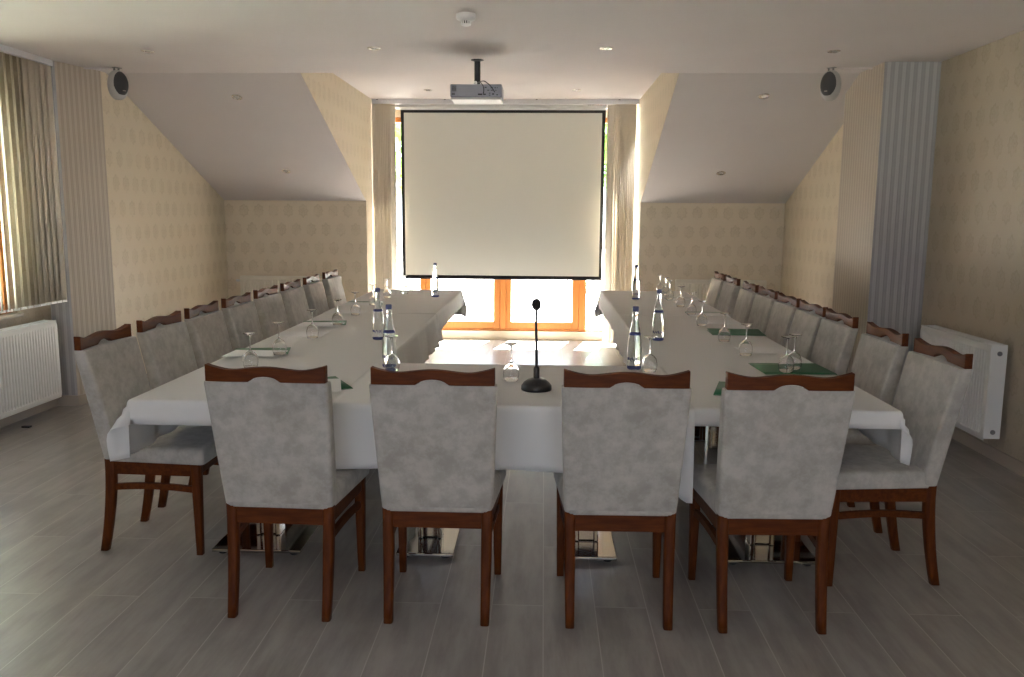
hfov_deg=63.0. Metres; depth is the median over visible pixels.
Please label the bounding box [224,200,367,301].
wall
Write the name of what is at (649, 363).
bowl
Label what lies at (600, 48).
recessed light
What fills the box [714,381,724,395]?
folder
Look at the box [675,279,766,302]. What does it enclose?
radiator
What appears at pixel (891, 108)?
wall
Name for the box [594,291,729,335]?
tablecloth
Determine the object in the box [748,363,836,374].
folder
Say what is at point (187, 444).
seat cushion
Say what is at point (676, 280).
grille
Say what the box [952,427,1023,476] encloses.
baseboard
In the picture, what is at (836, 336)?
dining chair
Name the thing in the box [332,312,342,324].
bowl
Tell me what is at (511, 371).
bowl
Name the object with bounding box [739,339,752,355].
bowl
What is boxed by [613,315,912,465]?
tablecloth
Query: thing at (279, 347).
bowl
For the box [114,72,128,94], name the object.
grille
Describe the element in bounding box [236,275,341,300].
radiator
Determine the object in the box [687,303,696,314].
bowl
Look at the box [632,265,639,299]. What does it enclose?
water bottle
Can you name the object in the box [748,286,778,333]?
dining chair
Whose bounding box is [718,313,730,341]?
wine glass
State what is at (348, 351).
tablecloth
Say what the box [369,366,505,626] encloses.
dining chair
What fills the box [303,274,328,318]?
dining chair
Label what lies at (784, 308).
dining chair
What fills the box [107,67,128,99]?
wall speaker
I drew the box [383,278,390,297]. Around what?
wine glass
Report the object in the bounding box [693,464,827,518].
seat cushion
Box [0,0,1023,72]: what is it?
ceiling
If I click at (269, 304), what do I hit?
dining chair
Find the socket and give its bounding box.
[533,366,539,378]
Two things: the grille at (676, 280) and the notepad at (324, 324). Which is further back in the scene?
the grille at (676, 280)
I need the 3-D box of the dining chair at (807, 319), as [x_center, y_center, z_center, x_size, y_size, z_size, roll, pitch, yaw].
[1.652,0.268,5.395,0.580,0.999,0.481,1,8,1]
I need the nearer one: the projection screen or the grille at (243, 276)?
the grille at (243, 276)
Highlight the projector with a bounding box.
[450,84,503,103]
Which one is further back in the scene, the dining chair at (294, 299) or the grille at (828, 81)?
the dining chair at (294, 299)
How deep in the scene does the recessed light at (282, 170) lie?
8.67 m
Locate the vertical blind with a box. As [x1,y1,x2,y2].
[0,44,66,313]
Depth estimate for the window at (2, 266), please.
6.11 m
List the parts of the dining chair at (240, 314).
crest rail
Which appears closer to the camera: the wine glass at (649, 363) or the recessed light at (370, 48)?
the wine glass at (649, 363)
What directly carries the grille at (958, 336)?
attached to the radiator at (980, 414)
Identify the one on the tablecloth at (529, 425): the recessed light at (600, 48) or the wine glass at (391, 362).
the wine glass at (391, 362)
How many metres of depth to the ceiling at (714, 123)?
7.73 m
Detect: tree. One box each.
[395,123,401,195]
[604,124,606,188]
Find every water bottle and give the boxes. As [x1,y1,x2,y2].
[372,288,383,339]
[382,304,395,366]
[431,263,438,296]
[627,306,641,369]
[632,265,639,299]
[652,289,663,340]
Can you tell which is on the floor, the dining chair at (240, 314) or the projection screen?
the dining chair at (240, 314)
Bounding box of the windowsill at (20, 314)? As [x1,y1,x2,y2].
[0,312,23,320]
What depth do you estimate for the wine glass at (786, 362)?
4.09 m
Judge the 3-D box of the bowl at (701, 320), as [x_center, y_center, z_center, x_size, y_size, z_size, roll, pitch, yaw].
[1.335,-0.137,5.877,0.075,0.089,0.075,0,8,-5]
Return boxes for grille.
[0,320,55,332]
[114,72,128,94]
[240,275,341,277]
[675,279,766,281]
[820,71,835,95]
[921,325,1007,346]
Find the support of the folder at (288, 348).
on the tablecloth at (348, 351)
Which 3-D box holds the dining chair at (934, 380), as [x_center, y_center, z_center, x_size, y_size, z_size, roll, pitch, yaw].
[1.586,0.522,3.672,0.580,0.999,0.481,0,8,0]
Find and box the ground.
[397,247,603,328]
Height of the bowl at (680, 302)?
0.089 m
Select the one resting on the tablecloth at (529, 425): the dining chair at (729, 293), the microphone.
the microphone
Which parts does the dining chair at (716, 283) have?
crest rail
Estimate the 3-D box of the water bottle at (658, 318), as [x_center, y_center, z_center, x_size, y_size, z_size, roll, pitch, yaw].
[0.899,-0.144,5.123,0.071,0.317,0.074,3,9,16]
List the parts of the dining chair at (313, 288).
crest rail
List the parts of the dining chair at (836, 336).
crest rail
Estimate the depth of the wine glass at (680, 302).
7.06 m
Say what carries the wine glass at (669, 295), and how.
on the notepad at (686, 299)
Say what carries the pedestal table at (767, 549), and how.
on the floor
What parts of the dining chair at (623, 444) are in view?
leg, leg, seat frame, crest rail, leg, leg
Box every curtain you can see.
[371,104,397,288]
[602,104,636,343]
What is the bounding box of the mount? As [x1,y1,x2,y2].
[471,59,483,83]
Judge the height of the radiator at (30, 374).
0.605 m
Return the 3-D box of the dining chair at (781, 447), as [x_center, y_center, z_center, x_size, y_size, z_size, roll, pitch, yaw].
[0.981,0.576,3.282,0.481,0.999,0.580,0,8,0]
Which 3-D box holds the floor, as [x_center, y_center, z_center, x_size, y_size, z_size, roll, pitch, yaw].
[-0.359,1.020,4.044,7.110,0.120,13.170,1,8,2]
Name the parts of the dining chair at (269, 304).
crest rail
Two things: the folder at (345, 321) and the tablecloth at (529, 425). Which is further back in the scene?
the folder at (345, 321)
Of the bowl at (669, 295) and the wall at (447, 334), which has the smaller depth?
the bowl at (669, 295)
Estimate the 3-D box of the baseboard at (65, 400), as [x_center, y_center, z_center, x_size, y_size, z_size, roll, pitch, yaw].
[-3.631,0.939,3.748,0.292,0.085,12.060,1,8,2]
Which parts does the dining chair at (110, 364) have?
crest rail, leg, leg, seat frame, leg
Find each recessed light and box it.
[141,50,154,52]
[231,94,242,99]
[281,169,290,172]
[367,47,380,49]
[599,47,612,49]
[716,171,725,174]
[758,93,769,98]
[827,50,840,52]
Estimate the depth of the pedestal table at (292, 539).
3.92 m
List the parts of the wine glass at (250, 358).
stem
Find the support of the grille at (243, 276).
attached to the radiator at (248, 283)
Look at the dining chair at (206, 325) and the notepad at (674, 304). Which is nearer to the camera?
the dining chair at (206, 325)
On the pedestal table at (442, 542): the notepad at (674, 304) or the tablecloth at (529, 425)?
the tablecloth at (529, 425)
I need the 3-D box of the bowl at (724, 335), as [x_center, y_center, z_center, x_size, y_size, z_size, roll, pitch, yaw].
[1.304,-0.027,5.135,0.075,0.089,0.075,5,10,28]
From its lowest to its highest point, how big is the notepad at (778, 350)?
0.002 m
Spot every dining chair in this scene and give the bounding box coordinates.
[73,324,218,554]
[136,311,197,507]
[184,301,232,474]
[204,363,369,621]
[221,292,263,350]
[253,285,289,338]
[280,279,310,327]
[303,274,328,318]
[322,269,346,309]
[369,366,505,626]
[554,369,691,630]
[688,371,854,634]
[705,271,726,308]
[716,275,740,317]
[732,281,758,322]
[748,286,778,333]
[765,292,801,346]
[785,300,827,360]
[795,338,972,586]
[810,308,858,375]
[846,322,908,532]
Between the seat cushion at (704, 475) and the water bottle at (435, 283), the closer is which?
the seat cushion at (704, 475)
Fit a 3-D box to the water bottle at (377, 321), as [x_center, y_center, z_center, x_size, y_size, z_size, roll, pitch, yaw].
[-0.816,-0.150,5.087,0.071,0.317,0.074,-1,9,-11]
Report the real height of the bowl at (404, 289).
0.089 m
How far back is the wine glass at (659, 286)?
8.40 m
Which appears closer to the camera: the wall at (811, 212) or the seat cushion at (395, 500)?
the seat cushion at (395, 500)
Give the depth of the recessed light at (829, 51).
5.78 m
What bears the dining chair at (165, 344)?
on the floor
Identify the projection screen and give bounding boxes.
[395,104,607,280]
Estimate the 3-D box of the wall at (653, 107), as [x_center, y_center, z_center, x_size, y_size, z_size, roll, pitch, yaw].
[1.457,-1.148,8.535,0.120,2.880,3.320,1,8,2]
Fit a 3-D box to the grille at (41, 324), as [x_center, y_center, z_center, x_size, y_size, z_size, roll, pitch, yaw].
[-3.591,-0.021,5.653,0.098,0.012,1.610,1,8,2]
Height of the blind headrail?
0.052 m
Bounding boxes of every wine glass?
[243,332,257,367]
[272,322,286,354]
[306,309,318,338]
[332,299,342,324]
[350,292,359,314]
[369,284,375,304]
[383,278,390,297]
[384,335,399,370]
[401,275,407,293]
[503,342,518,381]
[642,335,656,371]
[656,275,663,290]
[662,277,668,294]
[665,280,673,299]
[676,286,684,306]
[687,292,696,314]
[696,300,706,325]
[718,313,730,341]
[739,323,752,355]
[778,336,794,372]
[789,333,801,369]
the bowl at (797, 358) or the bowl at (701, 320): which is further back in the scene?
the bowl at (701, 320)
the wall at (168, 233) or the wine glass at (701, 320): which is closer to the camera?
the wine glass at (701, 320)
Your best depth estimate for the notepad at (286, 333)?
5.31 m
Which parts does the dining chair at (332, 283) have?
crest rail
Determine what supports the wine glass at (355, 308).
on the tablecloth at (348, 351)
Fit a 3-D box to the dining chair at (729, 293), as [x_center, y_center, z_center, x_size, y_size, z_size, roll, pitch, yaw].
[1.739,-0.066,7.652,0.580,0.999,0.481,1,8,2]
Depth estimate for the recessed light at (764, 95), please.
7.03 m
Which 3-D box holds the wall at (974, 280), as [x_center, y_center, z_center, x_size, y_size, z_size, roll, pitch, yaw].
[3.056,-0.051,1.873,0.150,2.678,9.150,1,8,2]
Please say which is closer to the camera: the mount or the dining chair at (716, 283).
the mount
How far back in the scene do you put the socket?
3.66 m
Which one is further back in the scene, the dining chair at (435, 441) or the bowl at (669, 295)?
the bowl at (669, 295)
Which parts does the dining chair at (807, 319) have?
crest rail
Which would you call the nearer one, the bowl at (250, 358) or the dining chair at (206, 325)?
the bowl at (250, 358)
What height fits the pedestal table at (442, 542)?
0.773 m
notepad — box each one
[222,350,287,356]
[276,331,328,336]
[296,322,344,326]
[327,310,368,313]
[328,378,340,391]
[343,302,381,304]
[667,298,698,300]
[672,303,708,305]
[686,312,728,315]
[707,320,741,323]
[735,347,791,353]
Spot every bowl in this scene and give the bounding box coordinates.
[243,350,257,367]
[272,338,286,354]
[306,324,318,338]
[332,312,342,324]
[350,303,359,314]
[369,294,374,304]
[383,288,390,297]
[384,353,399,370]
[401,284,407,293]
[503,362,518,381]
[642,354,656,371]
[656,283,663,290]
[662,286,668,294]
[665,290,673,299]
[676,296,684,306]
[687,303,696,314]
[696,313,706,325]
[718,327,730,341]
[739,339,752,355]
[778,354,793,372]
[789,351,801,369]
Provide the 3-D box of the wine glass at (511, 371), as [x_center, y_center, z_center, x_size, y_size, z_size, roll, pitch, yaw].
[-0.004,0.108,3.870,0.075,0.174,0.075,-1,8,-7]
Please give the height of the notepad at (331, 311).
0.002 m
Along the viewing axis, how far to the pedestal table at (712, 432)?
4.81 m
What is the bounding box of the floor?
[0,339,1023,676]
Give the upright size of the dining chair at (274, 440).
0.999 m
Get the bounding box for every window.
[0,179,10,314]
[395,117,606,331]
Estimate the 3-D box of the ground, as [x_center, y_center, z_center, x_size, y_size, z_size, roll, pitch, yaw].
[0.946,-2.073,25.160,60.000,0.120,29.579,1,8,2]
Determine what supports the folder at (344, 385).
on the tablecloth at (348, 351)
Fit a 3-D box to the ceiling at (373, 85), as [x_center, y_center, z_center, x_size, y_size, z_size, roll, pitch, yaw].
[-0.125,-2.634,8.427,3.310,0.130,3.420,1,8,2]
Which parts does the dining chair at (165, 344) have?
crest rail, leg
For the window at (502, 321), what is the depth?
10.40 m
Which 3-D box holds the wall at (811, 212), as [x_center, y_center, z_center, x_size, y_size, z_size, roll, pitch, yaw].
[3.049,-0.929,8.223,0.150,2.557,2.160,1,8,2]
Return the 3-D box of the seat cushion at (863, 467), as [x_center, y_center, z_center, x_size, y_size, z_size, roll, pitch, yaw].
[1.534,0.554,3.678,0.476,0.073,0.481,0,8,0]
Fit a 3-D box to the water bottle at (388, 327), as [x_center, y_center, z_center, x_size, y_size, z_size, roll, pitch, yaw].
[-0.613,-0.013,4.169,0.071,0.317,0.074,-1,8,-8]
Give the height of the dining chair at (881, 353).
0.999 m
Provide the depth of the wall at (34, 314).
6.19 m
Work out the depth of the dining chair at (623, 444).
3.06 m
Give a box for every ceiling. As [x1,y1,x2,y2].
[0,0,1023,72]
[106,73,365,200]
[333,73,660,99]
[641,73,859,202]
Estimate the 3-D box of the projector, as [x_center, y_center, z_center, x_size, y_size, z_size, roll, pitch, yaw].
[-0.258,-1.824,6.249,0.380,0.111,0.276,1,8,2]
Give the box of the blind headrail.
[372,99,638,104]
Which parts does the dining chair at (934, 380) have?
leg, leg, seat frame, leg, leg, crest rail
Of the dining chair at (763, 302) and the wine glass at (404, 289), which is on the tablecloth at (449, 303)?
the wine glass at (404, 289)
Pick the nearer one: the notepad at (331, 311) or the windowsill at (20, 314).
the windowsill at (20, 314)
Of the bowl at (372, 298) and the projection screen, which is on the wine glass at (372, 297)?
the bowl at (372, 298)
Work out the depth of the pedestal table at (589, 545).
3.86 m
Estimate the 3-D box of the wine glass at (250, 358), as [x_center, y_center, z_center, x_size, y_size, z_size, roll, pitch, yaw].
[-1.300,0.059,4.150,0.075,0.174,0.075,5,10,30]
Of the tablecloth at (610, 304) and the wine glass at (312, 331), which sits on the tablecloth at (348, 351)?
the wine glass at (312, 331)
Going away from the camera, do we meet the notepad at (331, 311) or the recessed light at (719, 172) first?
the notepad at (331, 311)
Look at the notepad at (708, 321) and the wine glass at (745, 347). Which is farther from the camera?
the notepad at (708, 321)
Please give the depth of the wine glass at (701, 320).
5.85 m
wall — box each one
[0,52,51,328]
[51,61,227,394]
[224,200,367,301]
[301,73,374,292]
[393,104,607,340]
[632,73,678,283]
[639,203,784,291]
[781,123,843,308]
[832,62,941,405]
[921,30,1023,462]
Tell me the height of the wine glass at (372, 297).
0.174 m
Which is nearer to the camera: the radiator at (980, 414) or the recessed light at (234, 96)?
the radiator at (980, 414)
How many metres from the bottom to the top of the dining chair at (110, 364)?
0.999 m
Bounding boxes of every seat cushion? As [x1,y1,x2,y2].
[115,425,216,464]
[229,469,369,508]
[384,470,505,512]
[554,472,672,515]
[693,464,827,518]
[836,444,928,489]
[846,429,868,444]
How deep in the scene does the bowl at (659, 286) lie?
8.40 m
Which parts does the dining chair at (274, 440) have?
leg, crest rail, leg, seat frame, leg, leg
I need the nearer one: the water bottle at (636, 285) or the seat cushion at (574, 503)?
the seat cushion at (574, 503)
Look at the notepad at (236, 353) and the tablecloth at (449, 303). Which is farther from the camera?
the tablecloth at (449, 303)
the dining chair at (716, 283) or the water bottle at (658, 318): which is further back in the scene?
the dining chair at (716, 283)
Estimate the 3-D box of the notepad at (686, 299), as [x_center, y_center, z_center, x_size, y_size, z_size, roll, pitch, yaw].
[1.566,-0.359,7.657,0.297,0.002,0.212,1,8,2]
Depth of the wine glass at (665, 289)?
8.08 m
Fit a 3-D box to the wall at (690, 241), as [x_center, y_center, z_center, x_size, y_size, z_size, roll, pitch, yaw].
[2.221,-0.677,9.460,1.589,1.687,0.150,1,8,2]
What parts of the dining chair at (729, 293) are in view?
crest rail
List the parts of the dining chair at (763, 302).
crest rail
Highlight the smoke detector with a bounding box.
[456,12,475,26]
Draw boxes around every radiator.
[0,320,61,419]
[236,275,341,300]
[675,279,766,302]
[920,325,1007,440]
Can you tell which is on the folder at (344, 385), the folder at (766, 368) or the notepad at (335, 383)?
the notepad at (335, 383)
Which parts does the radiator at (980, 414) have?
panel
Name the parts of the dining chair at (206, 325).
crest rail, leg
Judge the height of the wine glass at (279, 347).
0.174 m
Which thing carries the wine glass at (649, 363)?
on the tablecloth at (529, 425)
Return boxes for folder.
[235,347,290,353]
[303,320,346,324]
[328,376,352,389]
[707,328,765,335]
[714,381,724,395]
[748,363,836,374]
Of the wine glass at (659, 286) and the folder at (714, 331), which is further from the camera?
the wine glass at (659, 286)
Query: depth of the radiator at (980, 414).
5.31 m
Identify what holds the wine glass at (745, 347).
on the tablecloth at (686, 345)
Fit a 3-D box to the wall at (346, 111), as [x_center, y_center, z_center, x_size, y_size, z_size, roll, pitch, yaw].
[-1.731,-1.186,8.651,0.120,2.880,3.320,1,8,2]
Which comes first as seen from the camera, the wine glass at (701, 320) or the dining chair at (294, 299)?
the wine glass at (701, 320)
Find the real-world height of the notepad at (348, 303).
0.002 m
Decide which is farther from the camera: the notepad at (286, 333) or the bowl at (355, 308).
the bowl at (355, 308)
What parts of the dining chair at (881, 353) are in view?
leg, leg, crest rail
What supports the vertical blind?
hanging from the ceiling at (185, 36)
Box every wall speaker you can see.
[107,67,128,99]
[820,67,840,100]
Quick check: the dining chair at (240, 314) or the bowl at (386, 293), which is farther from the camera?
the bowl at (386, 293)
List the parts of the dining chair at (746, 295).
crest rail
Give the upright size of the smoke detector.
0.067 m
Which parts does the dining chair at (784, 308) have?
crest rail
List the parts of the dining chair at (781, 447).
leg, leg, seat frame, leg, crest rail, leg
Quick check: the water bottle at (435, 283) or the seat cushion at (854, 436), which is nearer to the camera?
the seat cushion at (854, 436)
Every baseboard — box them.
[0,374,148,427]
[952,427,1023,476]
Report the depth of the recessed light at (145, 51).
5.93 m
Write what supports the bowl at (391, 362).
on the wine glass at (391, 362)
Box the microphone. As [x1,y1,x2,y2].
[521,298,551,392]
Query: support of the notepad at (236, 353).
on the folder at (288, 348)
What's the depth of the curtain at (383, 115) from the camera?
9.76 m
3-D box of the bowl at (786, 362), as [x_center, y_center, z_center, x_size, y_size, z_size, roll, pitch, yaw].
[1.350,0.119,4.113,0.075,0.089,0.075,-7,11,-42]
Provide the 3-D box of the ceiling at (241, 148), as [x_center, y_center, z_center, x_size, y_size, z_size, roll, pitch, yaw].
[-2.566,-1.942,8.167,1.768,1.131,2.520,1,8,2]
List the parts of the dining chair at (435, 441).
leg, leg, crest rail, seat frame, leg, leg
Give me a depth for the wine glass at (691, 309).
6.42 m
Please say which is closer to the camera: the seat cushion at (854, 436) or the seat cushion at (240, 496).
the seat cushion at (240, 496)
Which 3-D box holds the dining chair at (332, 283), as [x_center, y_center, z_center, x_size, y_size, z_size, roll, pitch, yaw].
[-1.492,-0.153,8.104,0.580,0.999,0.481,1,8,3]
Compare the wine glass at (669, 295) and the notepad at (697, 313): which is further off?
the wine glass at (669, 295)
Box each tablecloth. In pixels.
[106,313,442,460]
[322,289,466,330]
[332,363,694,502]
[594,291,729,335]
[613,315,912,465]
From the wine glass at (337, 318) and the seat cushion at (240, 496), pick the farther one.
the wine glass at (337, 318)
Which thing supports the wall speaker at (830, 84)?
attached to the ceiling at (185, 36)
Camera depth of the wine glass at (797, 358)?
4.17 m
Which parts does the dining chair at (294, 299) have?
crest rail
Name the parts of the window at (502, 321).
sash, sash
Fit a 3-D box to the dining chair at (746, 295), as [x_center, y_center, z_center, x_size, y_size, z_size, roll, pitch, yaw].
[1.714,0.030,7.006,0.580,0.999,0.481,1,8,3]
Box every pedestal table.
[212,523,320,554]
[396,527,460,557]
[575,531,616,561]
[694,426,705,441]
[704,426,718,463]
[712,525,814,565]
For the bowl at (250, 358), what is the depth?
4.13 m
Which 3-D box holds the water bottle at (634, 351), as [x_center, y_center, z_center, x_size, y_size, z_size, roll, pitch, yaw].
[0.611,-0.003,4.154,0.071,0.317,0.074,1,8,6]
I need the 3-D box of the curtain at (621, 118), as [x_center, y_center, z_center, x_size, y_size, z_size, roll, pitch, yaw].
[1.247,-1.304,9.735,0.322,2.755,0.108,1,8,2]

